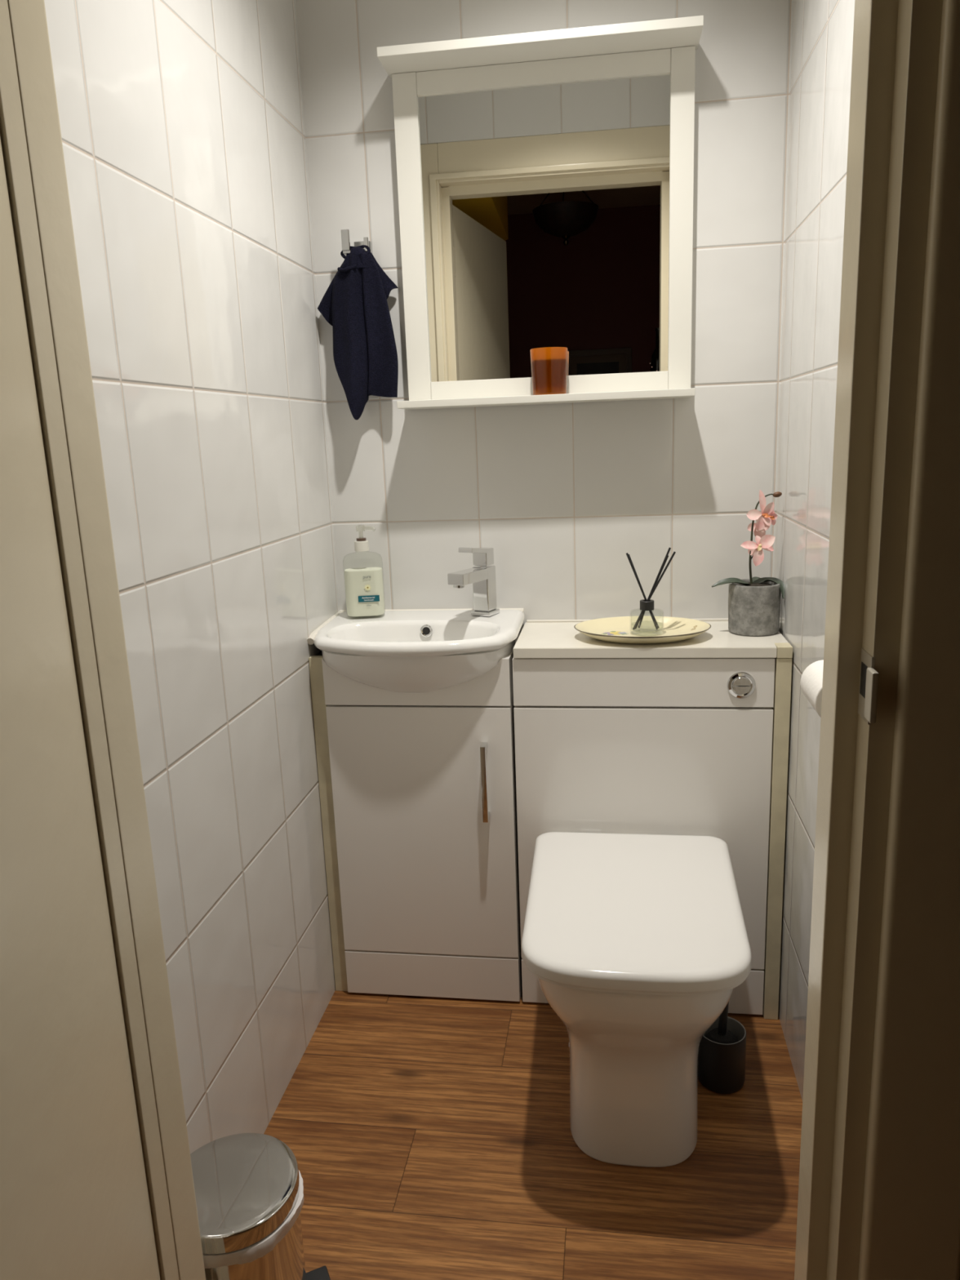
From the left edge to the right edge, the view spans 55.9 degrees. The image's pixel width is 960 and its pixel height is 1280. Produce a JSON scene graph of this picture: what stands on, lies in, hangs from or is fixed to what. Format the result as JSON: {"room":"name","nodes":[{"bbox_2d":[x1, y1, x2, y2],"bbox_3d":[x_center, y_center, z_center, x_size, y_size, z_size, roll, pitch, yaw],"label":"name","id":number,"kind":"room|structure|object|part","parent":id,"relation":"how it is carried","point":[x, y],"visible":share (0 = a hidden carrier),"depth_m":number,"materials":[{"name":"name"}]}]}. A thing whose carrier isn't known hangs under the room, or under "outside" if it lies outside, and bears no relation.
{"room":"bathroom","nodes":[
{"label":"bathroom","id":0,"kind":"room"},
{"bbox_2d":[44,0,339,1154],"bbox_3d":[-0.431,-0.308,1.409,0.060,2.330,1.070,0,13,8],"label":"wall","id":1,"kind":"structure","parent":0,"point":[182,123],"depth_m":1.38,"materials":[{"name":"tile"}]},
{"bbox_2d":[0,137,159,1279],"bbox_3d":[-0.327,0.121,0.504,0.098,1.870,0.651,-3,13,-2],"label":"door","id":2,"kind":"structure","parent":1,"relation":"in","point":[74,1200],"depth_m":0.72,"materials":[{"name":"beige paint"}]},
{"bbox_2d":[0,0,205,1279],"bbox_3d":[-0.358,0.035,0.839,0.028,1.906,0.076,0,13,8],"label":"trim","id":3,"kind":"structure","parent":1,"relation":"attached to","point":[30,134],"depth_m":0.82,"materials":[{"name":"beige paint"}]},
{"bbox_2d":[263,989,802,1279],"bbox_3d":[-0.037,1.114,0.445,1.110,0.050,3.450,0,13,8],"label":"floor","id":4,"kind":"structure","parent":0,"point":[429,1138],"depth_m":1.47,"materials":[{"name":"brown wood"}]},
{"bbox_2d":[190,1133,330,1279],"bbox_3d":[-0.309,0.812,1.198,0.195,0.228,0.176,0,13,8],"label":"pedal bin","id":5,"kind":"object","parent":4,"relation":"on","point":[249,1188],"visible":0.77,"depth_m":1.15,"materials":[{"name":"silver metal"}]},
{"bbox_3d":[-0.323,0.713,1.178,0.172,0.025,0.172,0,13,8],"label":"lid","id":6,"kind":"part","parent":5,"relation":"part of","materials":[{"name":"silver metal"}]},
{"bbox_2d":[321,632,522,1001],"bbox_3d":[-0.099,0.375,1.930,0.370,0.740,0.263,0,13,8],"label":"vanity unit","id":7,"kind":"object","parent":4,"relation":"on","point":[424,784],"visible":0.88,"depth_m":1.83,"materials":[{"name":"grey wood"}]},
{"bbox_2d":[308,655,347,991],"bbox_3d":[-0.311,0.395,1.882,0.029,0.742,0.018,0,13,8],"label":"trim","id":8,"kind":"structure","parent":7,"relation":"attached to","point":[316,672],"depth_m":1.87,"materials":[{"name":"beige wood"}]},
{"bbox_3d":[-0.125,0.081,1.770,0.370,0.094,0.018,0,13,8],"label":"fascia panel","id":9,"kind":"part","parent":7,"relation":"part of","materials":[{"name":"white laminate"}]},
{"bbox_2d":[313,609,524,692],"bbox_3d":[-0.124,0.030,1.840,0.410,0.131,0.294,0,13,8],"label":"basin","id":10,"kind":"object","parent":7,"relation":"on","point":[393,651],"visible":0.95,"depth_m":1.74,"materials":[{"name":"white ceramic"}]},
{"bbox_2d":[342,524,385,617],"bbox_3d":[-0.245,-0.146,1.901,0.082,0.192,0.051,-3,13,-2],"label":"soap bottle","id":11,"kind":"object","parent":10,"relation":"on","point":[364,589],"visible":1,"depth_m":1.89,"materials":[{"name":"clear plastic"}]},
{"bbox_2d":[447,546,499,616],"bbox_3d":[-0.014,-0.117,1.843,0.045,0.148,0.136,5,15,30],"label":"mixer tap","id":12,"kind":"object","parent":10,"relation":"on","point":[482,576],"visible":1,"depth_m":1.86,"materials":[{"name":"silver metal"}]},
{"bbox_3d":[-0.021,-0.129,1.829,0.037,0.025,0.110,5,15,30],"label":"spout","id":13,"kind":"part","parent":12,"relation":"part of","materials":[{"name":"silver metal"}]},
{"bbox_3d":[-0.007,-0.171,1.846,0.033,0.045,0.088,5,15,30],"label":"lever","id":14,"kind":"part","parent":12,"relation":"part of","materials":[{"name":"silver metal"}]},
{"bbox_3d":[0.011,-0.059,1.896,0.045,0.009,0.045,5,15,30],"label":"plate","id":15,"kind":"part","parent":12,"relation":"part of","materials":[{"name":"silver metal"}]},
{"bbox_3d":[-0.113,0.392,1.840,0.370,0.536,0.018,0,13,8],"label":"door","id":16,"kind":"part","parent":7,"relation":"part of","materials":[{"name":"white laminate"}]},
{"bbox_3d":[0.010,0.279,1.770,0.011,0.156,0.030,0,13,8],"label":"handle","id":17,"kind":"part","parent":7,"relation":"part of","materials":[{"name":"silver metal"}]},
{"bbox_2d":[521,831,751,1167],"bbox_3d":[0.264,0.616,1.567,0.359,0.406,0.498,0,13,8],"label":"toilet","id":18,"kind":"object","parent":4,"relation":"on","point":[638,944],"visible":1,"depth_m":1.43,"materials":[{"name":"white ceramic"}]},
{"bbox_3d":[0.256,0.451,1.519,0.353,0.006,0.470,0,13,8],"label":"seat","id":19,"kind":"part","parent":18,"relation":"part of","materials":[{"name":"white plastic"}]},
{"bbox_3d":[0.255,0.434,1.515,0.359,0.028,0.476,0,13,8],"label":"lid","id":20,"kind":"part","parent":18,"relation":"part of","materials":[{"name":"white plastic"}]},
{"bbox_2d":[512,657,775,1014],"bbox_3d":[0.330,0.370,1.877,0.483,0.740,0.240,0,13,8],"label":"cabinet","id":21,"kind":"object","parent":4,"relation":"on","point":[664,746],"visible":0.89,"depth_m":1.73,"materials":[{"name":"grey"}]},
{"bbox_3d":[0.303,0.079,1.706,0.483,0.093,0.018,0,13,8],"label":"fascia panel","id":22,"kind":"part","parent":21,"relation":"part of","materials":[{"name":"white laminate"}]},
{"bbox_2d":[513,621,788,657],"bbox_3d":[0.332,-0.003,1.794,0.509,0.020,0.244,0,13,8],"label":"countertop","id":23,"kind":"structure","parent":21,"relation":"on","point":[535,639],"depth_m":1.70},
{"bbox_2d":[573,616,711,643],"bbox_3d":[0.315,-0.017,1.763,0.263,0.022,0.197,0,13,8],"label":"oval dish","id":24,"kind":"object","parent":23,"relation":"on","point":[613,629],"visible":0.94,"depth_m":1.79,"materials":[{"name":"beige ceramic"}]},
{"bbox_2d":[626,547,675,635],"bbox_3d":[0.327,-0.095,1.754,0.078,0.167,0.068,-8,14,-24],"label":"reed diffuser","id":25,"kind":"object","parent":24,"relation":"on","point":[646,604],"visible":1,"depth_m":1.75,"materials":[{"name":"clear glass"}]},
{"bbox_2d":[630,608,663,635],"bbox_3d":[0.326,-0.037,1.767,0.065,0.047,0.065,0,13,8],"label":"glass bottle","id":26,"kind":"object","parent":25,"relation":"attached to","point":[640,618],"depth_m":1.76,"materials":[{"name":"clear glass"}]},
{"bbox_2d":[711,489,785,636],"bbox_3d":[0.515,-0.151,1.746,0.137,0.276,0.098,0,13,8],"label":"potted orchid","id":27,"kind":"object","parent":23,"relation":"on","point":[754,602],"visible":1,"depth_m":1.72,"materials":[{"name":"grey concrete"}]},
{"bbox_3d":[0.534,-0.064,1.763,0.098,0.097,0.098,0,13,8],"label":"pot","id":28,"kind":"part","parent":27,"relation":"part of","materials":[{"name":"grey concrete"}]},
{"bbox_3d":[0.528,-0.171,1.725,0.063,0.060,0.025,1,13,13],"label":"flower","id":29,"kind":"part","parent":27,"relation":"part of","materials":[{"name":"pink plant"}]},
{"bbox_3d":[0.535,-0.216,1.735,0.041,0.048,0.016,0,13,8],"label":"flower","id":30,"kind":"part","parent":27,"relation":"part of","materials":[{"name":"pink plant"}]},
{"bbox_3d":[0.528,-0.244,1.706,0.050,0.076,0.015,2,13,17],"label":"flower","id":31,"kind":"part","parent":27,"relation":"part of","materials":[{"name":"pink plant"}]},
{"bbox_3d":[0.541,-0.189,1.732,0.048,0.179,0.018,-2,13,0],"label":"stem","id":32,"kind":"part","parent":27,"relation":"part of","materials":[{"name":"pink plant"}]},
{"bbox_3d":[0.553,-0.231,1.718,0.023,0.035,0.009,-1,13,4],"label":"flower","id":33,"kind":"part","parent":27,"relation":"part of","materials":[{"name":"pink plant"}]},
{"bbox_2d":[697,1001,746,1093],"bbox_3d":[0.434,0.680,1.620,0.084,0.246,0.084,0,13,8],"label":"toilet brush","id":34,"kind":"object","parent":4,"relation":"on","point":[722,1054],"visible":0.82,"depth_m":1.61,"materials":[{"name":"black plastic"}]},
{"bbox_3d":[0.437,0.636,1.612,0.026,0.156,0.017,-6,13,-16],"label":"handle","id":35,"kind":"part","parent":34,"relation":"part of","materials":[{"name":"black plastic"}]},
{"bbox_2d":[295,0,792,632],"bbox_3d":[0.137,-0.436,1.881,1.044,2.330,0.060,0,13,8],"label":"wall","id":36,"kind":"structure","parent":0,"point":[561,494],"depth_m":1.83,"materials":[{"name":"tile"}]},
{"bbox_2d":[340,229,371,255],"bbox_3d":[-0.244,-0.788,1.798,0.049,0.043,0.052,0,13,8],"label":"towel hook","id":37,"kind":"object","parent":36,"relation":"attached to","point":[345,241],"visible":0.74,"depth_m":1.78,"materials":[{"name":"silver metal"}]},
{"bbox_2d":[317,244,398,419],"bbox_3d":[-0.247,-0.616,1.821,0.168,0.336,0.062,0,13,8],"label":"hand towel","id":38,"kind":"object","parent":37,"relation":"hanging from","point":[354,303],"visible":1,"depth_m":1.81,"materials":[{"name":"blue fabric"}]},
{"bbox_3d":[-0.236,-0.786,1.819,0.033,0.028,0.010,0,13,8],"label":"wall plate","id":39,"kind":"part","parent":37,"relation":"part of","materials":[{"name":"silver metal"}]},
{"bbox_2d":[306,608,728,644],"bbox_3d":[0.128,-0.029,1.831,0.924,0.032,0.227,0,13,8],"label":"trim","id":40,"kind":"structure","parent":36,"relation":"attached to","point":[311,637],"depth_m":1.93,"materials":[{"name":"white plastic"}]},
{"bbox_2d":[377,15,703,409],"bbox_3d":[0.118,-0.777,1.717,0.579,0.634,0.111,0,13,8],"label":"wall mirror","id":41,"kind":"object","parent":36,"relation":"attached to","point":[545,179],"visible":0.98,"depth_m":1.74,"materials":[{"name":"white mirror"}]},
{"bbox_3d":[0.115,-1.060,1.695,0.473,0.040,0.019,0,13,8],"label":"rail","id":42,"kind":"part","parent":41,"relation":"part of","materials":[{"name":"white wood"}]},
{"bbox_2d":[417,73,670,382],"bbox_3d":[0.126,-0.784,1.756,0.479,0.530,0.004,0,13,8],"label":"mirror glass","id":43,"kind":"object","parent":41,"relation":"on","point":[544,199],"depth_m":1.75,"materials":[{"name":"silver mirror"}]},
{"bbox_2d":[396,387,695,409],"bbox_3d":[0.127,-0.474,1.785,0.573,0.014,0.110,0,13,8],"label":"shelf","id":44,"kind":"object","parent":41,"relation":"attached to","point":[517,397],"depth_m":1.76,"materials":[{"name":"white wood"}]},
{"bbox_2d":[529,346,567,395],"bbox_3d":[0.136,-0.524,1.771,0.073,0.088,0.073,0,13,8],"label":"candle jar","id":45,"kind":"object","parent":41,"relation":"on","point":[548,365],"visible":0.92,"depth_m":1.74,"materials":[{"name":"orange glass"}]},
{"bbox_3d":[0.136,-0.509,1.819,0.473,0.037,0.020,0,13,8],"label":"rail","id":46,"kind":"part","parent":41,"relation":"part of","materials":[{"name":"white wood"}]},
{"bbox_2d":[772,0,854,1099],"bbox_3d":[0.542,-0.313,1.264,0.060,2.330,1.070,0,13,8],"label":"wall","id":47,"kind":"structure","parent":0,"point":[821,50],"depth_m":1.53,"materials":[{"name":"tile"}]},
{"bbox_2d":[762,643,792,1019],"bbox_3d":[0.569,0.382,1.740,0.027,0.764,0.036,0,13,8],"label":"trim","id":48,"kind":"structure","parent":47,"relation":"attached to","point":[783,664],"depth_m":1.72,"materials":[{"name":"beige wood"}]},
{"bbox_2d":[794,0,898,1279],"bbox_3d":[0.304,0.029,0.753,0.026,1.906,0.050,0,13,8],"label":"trim","id":49,"kind":"structure","parent":47,"relation":"attached to","point":[875,21],"depth_m":0.72,"materials":[{"name":"beige paint"}]},
{"bbox_2d":[826,0,926,1279],"bbox_3d":[0.308,0.037,0.713,0.010,1.907,0.034,0,13,8],"label":"trim","id":50,"kind":"structure","parent":47,"relation":"attached to","point":[911,21],"depth_m":0.68,"materials":[{"name":"beige paint"}]},
{"bbox_2d":[846,0,942,1279],"bbox_3d":[0.373,-0.028,0.735,0.120,2.018,0.125,0,13,8],"label":"trim","id":51,"kind":"structure","parent":47,"relation":"attached to","point":[934,7],"depth_m":0.68,"materials":[{"name":"beige paint"}]},
{"bbox_2d":[857,648,879,724],"bbox_3d":[0.300,0.038,0.702,0.006,0.054,0.046,0,13,8],"label":"strike plate","id":52,"kind":"object","parent":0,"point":[868,677],"visible":1,"depth_m":0.69,"materials":[{"name":"silver metal"}]},
{"bbox_3d":[0.471,-0.187,0.645,0.173,2.360,0.050,0,13,8],"label":"wall","id":53,"kind":"structure","parent":0,"visible":0},
{"bbox_2d":[857,0,959,1279],"bbox_3d":[0.357,-0.004,0.672,0.082,2.000,0.016,0,13,8],"label":"trim","id":54,"kind":"structure","parent":53,"relation":"attached to","point":[910,1228],"depth_m":0.70,"materials":[{"name":"beige paint"}]},
{"bbox_3d":[0.487,0.065,1.230,0.041,0.040,0.147,0,13,8],"label":"holder","id":55,"kind":"object","parent":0,"visible":0},
{"bbox_2d":[800,659,823,717],"bbox_3d":[0.472,0.070,1.212,0.064,0.064,0.100,0,13,8],"label":"toilet roll","id":56,"kind":"object","parent":55,"relation":"on","point":[811,679],"visible":0.32,"depth_m":1.21,"materials":[{"name":"white paper"}]}
]}

